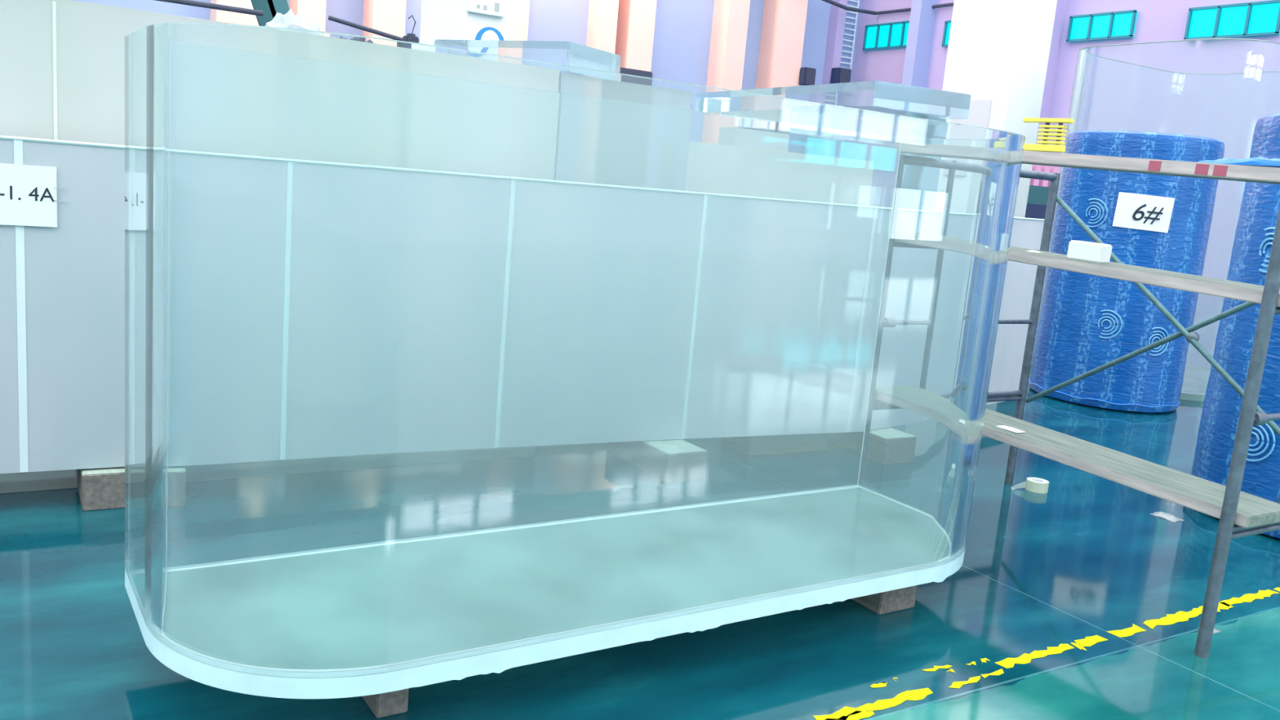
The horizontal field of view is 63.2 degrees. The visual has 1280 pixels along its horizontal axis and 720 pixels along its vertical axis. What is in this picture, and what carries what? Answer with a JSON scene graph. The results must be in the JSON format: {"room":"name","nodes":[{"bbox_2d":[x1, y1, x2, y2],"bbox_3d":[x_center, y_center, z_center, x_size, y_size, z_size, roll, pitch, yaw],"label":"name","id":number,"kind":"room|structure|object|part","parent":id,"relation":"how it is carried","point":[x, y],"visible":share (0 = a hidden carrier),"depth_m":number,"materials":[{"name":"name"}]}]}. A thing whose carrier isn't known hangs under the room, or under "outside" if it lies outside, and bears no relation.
{"room":"factory floor","nodes":[
{"label":"factory floor","id":0,"kind":"room"},
{"bbox_2d":[155,0,263,16],"bbox_3d":[-2.269,-1.836,5.367,0.620,0.028,0.027,-1,12,-32],"label":"bar","id":1,"kind":"object","parent":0,"point":[189,2],"visible":1,"depth_m":5.40,"materials":[{"name":"black metal"}]},
{"bbox_2d":[71,0,862,89],"bbox_3d":[-16.585,-12.697,26.713,60.400,16.000,0.400,-1,12,-32],"label":"wall","id":2,"kind":"structure","parent":0,"point":[682,30],"depth_m":37.78,"materials":[{"name":"paint"}]},
{"bbox_2d":[209,0,258,26],"bbox_3d":[-11.291,-12.672,29.183,1.200,16.000,1.000,-1,12,-32],"label":"trim","id":3,"kind":"structure","parent":2,"relation":"attached to","point":[220,15],"depth_m":29.24,"materials":[{"name":"white paint"}]},
{"bbox_2d":[289,0,326,31],"bbox_3d":[-9.591,-12.711,30.235,0.800,16.000,1.000,-1,12,-32],"label":"trim","id":4,"kind":"structure","parent":2,"relation":"attached to","point":[313,11],"depth_m":30.30,"materials":[{"name":"white paint"}]},
{"bbox_2d":[362,0,406,39],"bbox_3d":[-7.635,-12.754,31.446,1.000,16.000,1.000,-1,12,-32],"label":"trim","id":5,"kind":"structure","parent":2,"relation":"attached to","point":[388,16],"depth_m":31.47,"materials":[{"name":"white paint"}]},
{"bbox_2d":[513,0,529,40],"bbox_3d":[-3.980,-12.836,33.709,0.600,16.000,1.000,-1,12,-32],"label":"trim","id":6,"kind":"structure","parent":2,"relation":"attached to","point":[521,16],"depth_m":33.63,"materials":[{"name":"white paint"}]},
{"bbox_2d":[586,0,618,53],"bbox_3d":[-1.174,-12.899,35.445,0.600,16.000,1.000,-1,12,-32],"label":"trim","id":7,"kind":"structure","parent":2,"relation":"attached to","point":[602,17],"depth_m":35.35,"materials":[{"name":"white paint"}]},
{"bbox_2d":[614,0,657,71],"bbox_3d":[-0.069,-12.924,36.129,1.000,16.000,1.000,-1,12,-32],"label":"trim","id":8,"kind":"structure","parent":2,"relation":"attached to","point":[636,19],"depth_m":36.01,"materials":[{"name":"beige paint"}]},
{"bbox_2d":[706,0,750,90],"bbox_3d":[3.374,-13.001,38.261,0.900,16.000,1.000,-1,12,-32],"label":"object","id":9,"kind":"structure","parent":2,"relation":"attached to","point":[730,17],"depth_m":38.14,"materials":[{"name":"pink paint"}]},
{"bbox_2d":[755,0,808,88],"bbox_3d":[5.499,-13.049,39.576,1.300,16.000,1.000,-1,12,-32],"label":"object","id":10,"kind":"structure","parent":2,"relation":"attached to","point":[784,21],"depth_m":39.35,"materials":[{"name":"pink paint"}]},
{"bbox_2d":[798,66,816,85],"bbox_3d":[6.417,-10.849,39.835,0.550,0.650,0.370,-1,12,-32],"label":"loudspeaker","id":11,"kind":"object","parent":2,"relation":"attached to","point":[807,75],"visible":0.83,"depth_m":39.68,"materials":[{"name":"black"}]},
{"bbox_2d":[804,67,816,84],"bbox_3d":[6.508,-10.815,39.690,0.440,0.585,0.020,-1,12,-32],"label":"grille","id":12,"kind":"object","parent":11,"relation":"attached to","point":[810,73],"depth_m":39.67,"materials":[{"name":"metal"}]},
{"bbox_2d":[822,0,847,84],"bbox_3d":[7.792,-13.151,41.284,0.400,16.000,0.500,-1,12,-32],"label":"trim","id":13,"kind":"structure","parent":2,"relation":"attached to","point":[837,15],"depth_m":41.21,"materials":[{"name":"purple paint"}]},
{"bbox_2d":[830,67,851,84],"bbox_3d":[7.958,-11.191,41.229,0.650,0.700,0.520,-1,12,-32],"label":"loudspeaker","id":14,"kind":"object","parent":2,"relation":"attached to","point":[838,75],"visible":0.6,"depth_m":41.01,"materials":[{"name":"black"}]},
{"bbox_2d":[839,68,851,83],"bbox_3d":[8.088,-11.142,41.021,0.520,0.630,0.020,-1,12,-32],"label":"grille","id":15,"kind":"object","parent":14,"relation":"attached to","point":[844,73],"depth_m":40.99,"materials":[{"name":"metal"}]},
{"bbox_2d":[840,0,859,70],"bbox_3d":[8.303,-12.605,41.904,0.800,5.200,0.050,-1,12,-32],"label":"ladder","id":16,"kind":"object","parent":2,"relation":"attached to","point":[857,1],"visible":0.4,"depth_m":41.88,"materials":[{"name":"white metal"}]},
{"bbox_3d":[8.618,-12.612,42.098,0.060,5.200,0.050,-1,12,-32],"label":"rail","id":17,"kind":"part","parent":16,"relation":"part of","materials":[{"name":"white metal"}]},
{"bbox_2d":[0,364,1279,719],"bbox_3d":[-5.041,-0.214,8.517,60.400,0.200,47.500,-1,12,-32],"label":"floor","id":18,"kind":"structure","parent":0,"point":[1086,556],"depth_m":3.75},
{"bbox_2d":[76,466,124,511],"bbox_3d":[-2.370,0.517,4.665,0.260,0.160,0.470,-1,12,-32],"label":"wooden block","id":19,"kind":"object","parent":18,"relation":"on","point":[98,488],"visible":0.34,"depth_m":4.45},
{"bbox_2d":[0,0,236,493],"bbox_3d":[-2.350,-0.484,4.700,4.170,2.115,0.226,-1,12,-32],"label":"slab","id":20,"kind":"object","parent":18,"relation":"on","point":[62,62],"visible":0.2,"depth_m":4.37,"materials":[{"name":"white"}]},
{"bbox_2d":[265,8,319,31],"bbox_3d":[-1.634,-1.593,4.895,0.257,0.114,0.167,-1,12,-32],"label":"plastic film","id":21,"kind":"object","parent":20,"relation":"on","point":[288,20],"visible":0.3,"depth_m":4.84,"materials":[{"name":"white plastic"}]},
{"bbox_2d":[434,39,621,73],"bbox_3d":[-0.655,-1.730,6.022,0.950,0.155,0.540,11,11,29],"label":"block","id":22,"kind":"object","parent":20,"relation":"on","point":[566,53],"visible":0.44,"depth_m":5.72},
{"bbox_2d":[250,0,289,26],"bbox_3d":[-2.807,-2.002,8.777,1.580,3.600,0.100,-1,12,-32],"label":"strut","id":23,"kind":"object","parent":18,"relation":"on","point":[269,8],"visible":0.02,"depth_m":8.41,"materials":[{"name":"teal"}]},
{"bbox_2d":[328,15,418,43],"bbox_3d":[-2.321,-1.547,8.880,0.735,2.755,0.239,3,10,-12],"label":"jib arm","id":24,"kind":"object","parent":18,"relation":"on","point":[411,37],"visible":0.16,"depth_m":8.63,"materials":[{"name":"metal"}]},
{"bbox_2d":[361,688,408,718],"bbox_3d":[-0.902,0.878,3.298,0.095,0.178,0.710,-2,12,-33],"label":"wooden block","id":25,"kind":"object","parent":18,"relation":"on","point":[383,704],"visible":0.16,"depth_m":3.02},
{"bbox_2d":[419,0,515,45],"bbox_3d":[-1.739,-3.956,10.553,0.560,7.000,1.360,-1,12,-32],"label":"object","id":26,"kind":"structure","parent":18,"relation":"on","point":[446,20],"depth_m":10.23,"materials":[{"name":"white"}]},
{"bbox_2d":[466,0,505,17],"bbox_3d":[-1.475,-3.534,9.998,0.390,0.410,0.053,-1,12,-32],"label":"notice board","id":27,"kind":"object","parent":26,"relation":"attached to","point":[496,8],"visible":1,"depth_m":10.01,"materials":[{"name":"white plastic"}]},
{"bbox_2d":[475,26,504,40],"bbox_3d":[-1.462,-3.083,10.136,0.310,0.310,0.011,-1,12,-32],"label":"safety sign","id":28,"kind":"object","parent":26,"relation":"attached to","point":[487,33],"visible":0.49,"depth_m":10.11,"materials":[{"name":"blue plastic"}]},
{"bbox_2d":[0,135,1044,473],"bbox_3d":[-0.133,-0.277,5.782,7.670,1.372,0.728,-1,12,-32],"label":"panel","id":29,"kind":"object","parent":18,"relation":"on","point":[62,286],"visible":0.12,"depth_m":4.30,"materials":[{"name":"white"}]},
{"bbox_2d":[0,163,68,226],"bbox_3d":[-2.511,-0.652,4.090,0.460,0.240,0.004,-1,12,-30],"label":"paper label","id":30,"kind":"object","parent":29,"relation":"attached to","point":[28,193],"visible":1,"depth_m":4.14,"materials":[{"name":"white paper"}]},
{"bbox_2d":[619,66,652,78],"bbox_3d":[-0.518,-5.403,27.246,1.000,4.250,1.020,-1,12,-32],"label":"tall cabinet","id":31,"kind":"object","parent":18,"relation":"on","point":[623,70],"visible":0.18,"depth_m":26.48,"materials":[{"name":"metal"}]},
{"bbox_2d":[850,585,917,614],"bbox_3d":[0.836,0.838,4.380,0.200,0.178,0.700,-2,12,-33],"label":"wooden block","id":32,"kind":"object","parent":18,"relation":"on","point":[902,598],"visible":0.24,"depth_m":4.09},
{"bbox_2d":[124,22,1025,698],"bbox_3d":[0.021,-0.047,3.633,3.194,1.702,1.030,-1,12,-32],"label":"tank","id":33,"kind":"object","parent":32,"relation":"on","point":[442,364],"visible":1,"depth_m":2.85,"materials":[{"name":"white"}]},
{"bbox_3d":[-0.048,0.751,3.774,3.194,0.074,1.030,-1,12,-32],"label":"plate","id":34,"kind":"part","parent":33,"relation":"part of","materials":[{"name":"glass"}]},
{"bbox_2d":[843,106,946,121],"bbox_3d":[1.832,-0.973,9.004,1.000,2.295,0.900,-4,13,-42],"label":"block","id":35,"kind":"object","parent":18,"relation":"on","point":[877,108],"visible":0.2,"depth_m":8.34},
{"bbox_2d":[737,80,970,119],"bbox_3d":[1.661,-2.401,9.779,1.000,0.200,3.000,0,11,-26],"label":"block","id":36,"kind":"object","parent":35,"relation":"on","point":[940,104],"visible":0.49,"depth_m":8.53,"materials":[{"name":"glass"}]},
{"bbox_2d":[942,0,1057,217],"bbox_3d":[3.869,-3.573,11.151,0.610,7.000,0.980,-1,12,-32],"label":"column","id":37,"kind":"structure","parent":18,"relation":"on","point":[997,54],"depth_m":10.93,"materials":[{"name":"white"}]},
{"bbox_3d":[3.524,-2.390,11.209,0.020,0.800,0.520,-1,12,-32],"label":"panel","id":38,"kind":"part","parent":37,"relation":"part of","materials":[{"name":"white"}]},
{"bbox_2d":[1011,477,1048,493],"bbox_3d":[2.269,0.731,6.030,0.227,0.060,0.124,-1,12,-32],"label":"tape roll","id":39,"kind":"object","parent":18,"relation":"on","point":[1037,485],"visible":1,"depth_m":6.02,"materials":[{"name":"white"}]},
{"bbox_2d":[1024,185,1048,218],"bbox_3d":[6.438,-1.986,17.843,1.400,2.000,1.020,-1,12,-32],"label":"tall cabinet","id":40,"kind":"object","parent":18,"relation":"on","point":[1037,196],"visible":0.07,"depth_m":17.18,"materials":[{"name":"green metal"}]},
{"bbox_3d":[6.732,-2.282,17.357,0.980,0.600,0.020,-1,12,-32],"label":"door panel","id":41,"kind":"part","parent":40,"relation":"part of","materials":[{"name":"blue"}]},
{"bbox_2d":[1029,164,1059,186],"bbox_3d":[7.153,-2.397,19.227,0.890,2.450,0.300,-1,12,-32],"label":"stack","id":42,"kind":"object","parent":18,"relation":"on","point":[1051,169],"visible":0.02,"depth_m":18.98,"materials":[{"name":"pink"}]},
{"bbox_2d":[813,587,1279,719],"bbox_3d":[1.863,1.073,4.061,3.400,0.001,0.183,-1,12,-32],"label":"floor marking","id":43,"kind":"object","parent":18,"relation":"on","point":[864,711],"depth_m":3.77,"materials":[{"name":"yellow paint"}]},
{"bbox_2d":[1028,130,1224,413],"bbox_3d":[4.236,-0.788,9.129,1.250,2.300,1.250,6,10,7],"label":"drum","id":44,"kind":"object","parent":18,"relation":"on","point":[1086,322],"visible":0.84,"depth_m":8.67,"materials":[{"name":"blue plastic"}]},
{"bbox_2d":[1112,191,1174,232],"bbox_3d":[4.100,-1.202,8.464,0.430,0.294,0.043,8,10,16],"label":"paper label","id":45,"kind":"object","parent":44,"relation":"attached to","point":[1133,211],"visible":1,"depth_m":8.45,"materials":[{"name":"white paper"}]},
{"bbox_2d":[986,168,1279,657],"bbox_3d":[2.260,0.038,4.884,1.307,1.815,1.984,-1,12,-32],"label":"scaffold","id":46,"kind":"object","parent":18,"relation":"on","point":[1251,415],"visible":0.6,"depth_m":3.91,"materials":[{"name":"grey metal"}]},
{"bbox_3d":[2.259,-0.159,5.998,0.047,1.815,0.048,-1,12,-32],"label":"post","id":47,"kind":"part","parent":46,"relation":"part of","materials":[{"name":"grey metal"}]},
{"bbox_2d":[982,408,1279,528],"bbox_3d":[1.849,0.375,4.730,0.332,0.045,2.011,-1,13,-32],"label":"plank","id":48,"kind":"object","parent":46,"relation":"on","point":[1205,496],"visible":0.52,"depth_m":4.32,"materials":[{"name":"beige wood"}]},
{"bbox_2d":[995,425,1025,432],"bbox_3d":[1.713,0.317,4.807,0.060,0.008,0.120,-1,12,-32],"label":"paper scrap","id":49,"kind":"object","parent":48,"relation":"on","point":[1010,428],"visible":1,"depth_m":4.79,"materials":[{"name":"white paper"}]},
{"bbox_2d":[1007,245,1279,306],"bbox_3d":[1.917,-0.425,4.587,0.327,0.045,2.011,-1,13,-32],"label":"plank","id":50,"kind":"object","parent":46,"relation":"on","point":[1243,291],"visible":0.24,"depth_m":4.17,"materials":[{"name":"beige wood"}]},
{"bbox_2d":[1026,250,1040,253],"bbox_3d":[1.791,-0.494,4.728,0.040,0.009,0.060,-1,12,-32],"label":"paper scrap","id":51,"kind":"object","parent":50,"relation":"on","point":[1034,251],"visible":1,"depth_m":4.71,"materials":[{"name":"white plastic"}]},
{"bbox_2d":[1066,240,1112,263],"bbox_3d":[1.940,-0.467,4.489,0.100,0.080,0.150,-5,15,-43],"label":"foam box","id":52,"kind":"object","parent":50,"relation":"on","point":[1089,251],"visible":1,"depth_m":4.45,"materials":[{"name":"white plastic"}]},
{"bbox_2d":[1022,150,1279,184],"bbox_3d":[1.888,-0.856,4.481,0.282,0.050,2.031,-1,14,-32],"label":"plank","id":53,"kind":"object","parent":46,"relation":"on","point":[1265,175],"visible":0.68,"depth_m":4.04,"materials":[{"name":"beige"}]},
{"bbox_2d":[1022,117,1074,152],"bbox_3d":[1.779,-0.986,4.558,0.040,0.142,0.220,-4,13,-41],"label":"rack","id":54,"kind":"object","parent":53,"relation":"on","point":[1053,146],"visible":0.97,"depth_m":4.53,"materials":[{"name":"yellow plastic"}]},
{"bbox_2d":[1198,156,1279,168],"bbox_3d":[2.310,-0.723,3.805,0.149,0.034,0.505,-1,12,-32],"label":"plastic film","id":55,"kind":"object","parent":53,"relation":"on","point":[1257,162],"visible":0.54,"depth_m":3.81,"materials":[{"name":"blue plastic"}]},
{"bbox_3d":[2.202,0.253,3.787,0.047,1.765,0.048,-1,12,-32],"label":"post","id":56,"kind":"part","parent":46,"relation":"part of","materials":[{"name":"grey metal"}]},
{"bbox_3d":[2.545,0.015,3.947,0.031,1.295,0.032,-1,12,-32],"label":"post","id":57,"kind":"part","parent":46,"relation":"part of","materials":[{"name":"grey metal"}]},
{"bbox_2d":[1031,38,1279,401],"bbox_3d":[5.528,-1.398,10.545,2.250,3.227,1.950,-1,12,-32],"label":"panel","id":58,"kind":"object","parent":18,"relation":"on","point":[1220,89],"visible":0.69,"depth_m":9.40,"materials":[{"name":"white"}]},
{"bbox_3d":[5.392,0.155,10.820,2.250,0.060,1.950,-1,12,-32],"label":"plate","id":59,"kind":"part","parent":58,"relation":"part of","materials":[{"name":"plastic"}]},
{"bbox_2d":[1150,511,1184,522],"bbox_3d":[2.912,0.860,5.741,0.104,0.018,0.148,-1,12,-32],"label":"paper scrap","id":60,"kind":"object","parent":18,"relation":"on","point":[1169,517],"visible":1,"depth_m":5.72,"materials":[{"name":"white paper"}]},
{"bbox_2d":[1198,626,1220,633],"bbox_3d":[2.297,1.085,4.196,0.060,0.008,0.060,-1,12,-32],"label":"paper scrap","id":61,"kind":"object","parent":18,"relation":"on","point":[1215,630],"visible":0.26,"depth_m":4.18,"materials":[{"name":"white paper"}]},
{"bbox_2d":[1191,112,1279,538],"bbox_3d":[3.869,-0.175,5.715,1.220,2.220,1.220,11,12,30],"label":"drum","id":62,"kind":"object","parent":18,"relation":"on","point":[1251,247],"visible":0.61,"depth_m":5.62,"materials":[{"name":"blue plastic"}]},
{"bbox_2d":[852,0,1279,173],"bbox_3d":[21.259,-8.694,22.730,0.400,16.000,47.100,-1,12,-32],"label":"wall","id":63,"kind":"structure","parent":0,"point":[1157,20],"depth_m":34.17,"materials":[{"name":"purple paint"}]},
{"bbox_2d":[862,20,909,50],"bbox_3d":[9.793,-12.648,40.577,0.200,0.970,2.820,-1,12,-32],"label":"window","id":64,"kind":"structure","parent":63,"relation":"in","point":[893,34],"depth_m":40.74,"materials":[{"name":"blue glass"}]},
{"bbox_2d":[822,0,953,14],"bbox_3d":[8.173,-13.437,37.473,5.872,0.782,5.070,-1,12,-32],"label":"trim","id":65,"kind":"structure","parent":63,"relation":"attached to","point":[831,2],"depth_m":40.11,"materials":[{"name":"metal"}]},
{"bbox_2d":[902,0,937,88],"bbox_3d":[10.513,-12.477,38.813,0.800,16.000,0.500,-1,12,-32],"label":"trim","id":66,"kind":"structure","parent":63,"relation":"attached to","point":[922,15],"depth_m":38.71,"materials":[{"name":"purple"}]},
{"bbox_2d":[942,20,951,47],"bbox_3d":[11.952,-11.721,37.124,0.200,0.920,2.770,-1,12,-32],"label":"window","id":67,"kind":"structure","parent":63,"relation":"in","point":[948,23],"depth_m":38.16,"materials":[{"name":"blue glass"}]},
{"bbox_2d":[1035,0,1067,144],"bbox_3d":[13.370,-11.418,34.235,0.800,16.000,0.900,-1,12,-32],"label":"trim","id":68,"kind":"structure","parent":63,"relation":"attached to","point":[1061,5],"depth_m":34.21,"materials":[{"name":"purple paint"}]},
{"bbox_2d":[1066,9,1137,42],"bbox_3d":[14.598,-10.538,32.892,0.200,0.820,2.320,-1,12,-32],"label":"window","id":69,"kind":"structure","parent":63,"relation":"in","point":[1113,24],"depth_m":32.82,"materials":[{"name":"blue glass"}]},
{"bbox_2d":[1183,0,1279,39],"bbox_3d":[16.780,-9.577,29.401,0.200,0.920,2.670,-1,12,-32],"label":"window","id":70,"kind":"structure","parent":63,"relation":"in","point":[1262,18],"depth_m":29.35,"materials":[{"name":"blue glass"}]}
]}

